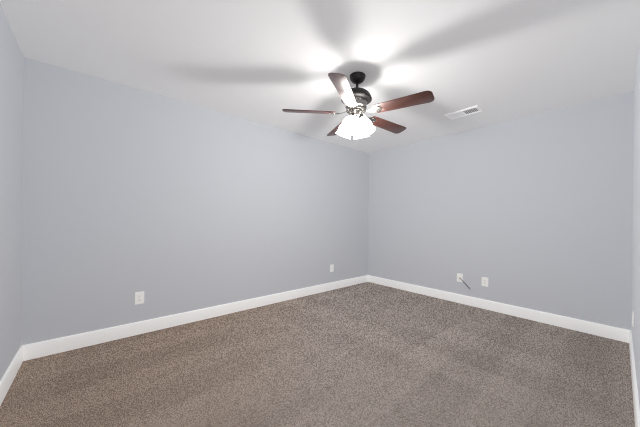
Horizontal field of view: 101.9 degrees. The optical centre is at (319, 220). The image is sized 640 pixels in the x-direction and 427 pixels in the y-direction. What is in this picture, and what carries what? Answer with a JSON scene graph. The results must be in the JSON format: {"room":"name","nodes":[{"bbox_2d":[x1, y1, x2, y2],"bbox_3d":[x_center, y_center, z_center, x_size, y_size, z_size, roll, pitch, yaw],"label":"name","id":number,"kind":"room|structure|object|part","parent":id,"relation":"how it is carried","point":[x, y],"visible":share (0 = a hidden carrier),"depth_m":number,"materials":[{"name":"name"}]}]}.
{"room":"empty bedroom","nodes":[
{"label":"empty bedroom","id":0,"kind":"room"},
{"bbox_2d":[0,4,23,380],"bbox_3d":[-1.546,-0.087,0.933,0.120,2.740,3.611,1,0,-41],"label":"wall","id":1,"kind":"structure","parent":0,"point":[11,116],"depth_m":2.01,"materials":[{"name":"grey paint"}]},
{"bbox_2d":[0,346,22,405],"bbox_3d":[-1.509,1.213,0.978,0.016,0.140,3.611,1,0,-41],"label":"baseboard","id":2,"kind":"structure","parent":1,"relation":"attached to","point":[8,377],"depth_m":1.99,"materials":[{"name":"white wood"}]},
{"bbox_2d":[21,57,368,344],"bbox_3d":[-0.861,-0.080,3.991,5.156,2.740,0.120,1,0,-41],"label":"wall","id":3,"kind":"structure","parent":0,"point":[168,206],"depth_m":3.05,"materials":[{"name":"grey paint"}]},
{"bbox_2d":[135,291,143,304],"bbox_3d":[-2.023,0.873,2.910,0.089,0.136,0.009,1,0,-41],"label":"electrical outlet","id":4,"kind":"object","parent":3,"relation":"attached to","point":[139,297],"visible":1,"depth_m":2.91,"materials":[{"name":"white plastic"}]},
{"bbox_2d":[21,275,367,360],"bbox_3d":[-0.831,1.221,3.940,4.916,0.140,0.016,1,0,-41],"label":"baseboard","id":5,"kind":"structure","parent":3,"relation":"attached to","point":[53,346],"depth_m":3.04,"materials":[{"name":"white wood"}]},
{"bbox_2d":[0,282,634,426],"bbox_3d":[0.343,1.354,2.580,5.156,0.100,3.851,1,0,-41],"label":"floor","id":6,"kind":"structure","parent":0,"point":[367,354],"depth_m":2.21,"materials":[{"name":"brown carpet"}]},
{"bbox_2d":[0,0,639,152],"bbox_3d":[0.375,-1.486,2.580,5.156,0.100,3.851,1,0,-41],"label":"ceiling","id":7,"kind":"structure","parent":0,"point":[266,62],"depth_m":2.23,"materials":[{"name":"white paint"}]},
{"bbox_2d":[282,71,434,138],"bbox_3d":[0.342,-1.132,2.634,1.411,0.610,1.346,3,0,-17],"label":"fan","id":8,"kind":"object","parent":7,"relation":"hanging from","point":[356,100],"visible":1,"depth_m":2.48,"materials":[{"name":"brown wood"}]},
{"bbox_3d":[-0.107,-1.082,2.589,0.535,0.040,0.147,3,0,1],"label":"blade","id":9,"kind":"part","parent":8,"relation":"part of","materials":[{"name":"brown wood"}]},
{"bbox_3d":[0.221,-1.065,3.022,0.147,0.040,0.535,3,0,-17],"label":"blade","id":10,"kind":"part","parent":8,"relation":"part of","materials":[{"name":"brown wood"}]},
{"bbox_3d":[0.203,-1.066,2.143,0.147,0.040,0.535,3,0,19],"label":"blade","id":11,"kind":"part","parent":8,"relation":"part of","materials":[{"name":"brown wood"}]},
{"bbox_3d":[0.269,-0.921,2.472,0.166,0.182,0.163,3,0,-17],"label":"lamp shade","id":12,"kind":"part","parent":8,"relation":"part of","materials":[{"name":"white glass"}]},
{"bbox_3d":[0.309,-1.018,2.519,0.063,0.074,0.056,3,0,-17],"label":"arm","id":13,"kind":"part","parent":8,"relation":"part of"},
{"bbox_3d":[0.426,-0.913,2.687,0.166,0.182,0.163,3,0,-17],"label":"lamp shade","id":14,"kind":"part","parent":8,"relation":"part of","materials":[{"name":"white glass"}]},
{"bbox_3d":[0.413,-1.012,2.536,0.056,0.074,0.063,3,0,-17],"label":"arm","id":15,"kind":"part","parent":8,"relation":"part of"},
{"bbox_3d":[0.455,-0.912,2.501,0.163,0.182,0.166,3,0,-17],"label":"lamp shade","id":16,"kind":"part","parent":8,"relation":"part of","materials":[{"name":"white glass"}]},
{"bbox_3d":[0.734,-1.039,2.844,0.535,0.040,0.147,3,0,-35],"label":"blade","id":17,"kind":"part","parent":8,"relation":"part of","materials":[{"name":"brown wood"}]},
{"bbox_3d":[0.723,-1.040,2.300,0.535,0.040,0.147,3,0,37],"label":"blade","id":18,"kind":"part","parent":8,"relation":"part of","materials":[{"name":"brown wood"}]},
{"bbox_2d":[444,105,482,119],"bbox_3d":[1.890,-1.412,3.421,0.215,0.018,0.400,1,0,-41],"label":"ceiling vent","id":19,"kind":"object","parent":7,"relation":"in","point":[465,112],"visible":0.98,"depth_m":3.41,"materials":[{"name":"white metal"}]},
{"bbox_2d":[368,91,633,329],"bbox_3d":[2.264,-0.045,4.226,0.120,2.740,3.611,1,0,-41],"label":"wall","id":20,"kind":"structure","parent":0,"point":[534,212],"depth_m":3.56,"materials":[{"name":"grey paint"}]},
{"bbox_2d":[457,273,469,288],"bbox_3d":[2.257,0.957,4.079,0.066,0.210,0.226,1,0,-41],"label":"outlet","id":21,"kind":"object","parent":20,"relation":"attached to","point":[459,277],"visible":1,"depth_m":4.14,"materials":[{"name":"white plastic"}]},
{"bbox_2d":[482,277,487,286],"bbox_3d":[2.466,0.923,3.881,0.009,0.136,0.089,1,0,-41],"label":"electrical outlet","id":22,"kind":"object","parent":20,"relation":"attached to","point":[485,281],"visible":1,"depth_m":3.88,"materials":[{"name":"white plastic"}]},
{"bbox_2d":[368,275,629,342],"bbox_3d":[2.198,1.255,4.182,0.016,0.140,3.611,1,0,-41],"label":"baseboard","id":23,"kind":"structure","parent":20,"relation":"attached to","point":[607,331],"depth_m":3.56,"materials":[{"name":"white wood"}]},
{"bbox_2d":[631,39,639,407],"bbox_3d":[1.579,-0.052,1.169,5.156,2.740,0.120,1,0,-41],"label":"wall","id":24,"kind":"structure","parent":0,"point":[635,330],"depth_m":2.11,"materials":[{"name":"grey paint"}]},
{"bbox_2d":[632,311,633,327],"bbox_3d":[2.934,0.928,2.435,0.089,0.136,0.009,1,0,-41],"label":"electrical outlet","id":25,"kind":"object","parent":24,"relation":"attached to","point":[632,319],"visible":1,"depth_m":2.42,"materials":[{"name":"white plastic"}]},
{"bbox_2d":[629,330,639,426],"bbox_3d":[1.520,1.247,1.220,4.916,0.140,0.016,1,0,-41],"label":"baseboard","id":26,"kind":"structure","parent":24,"relation":"attached to","point":[635,398],"depth_m":1.89,"materials":[{"name":"white wood"}]}
]}

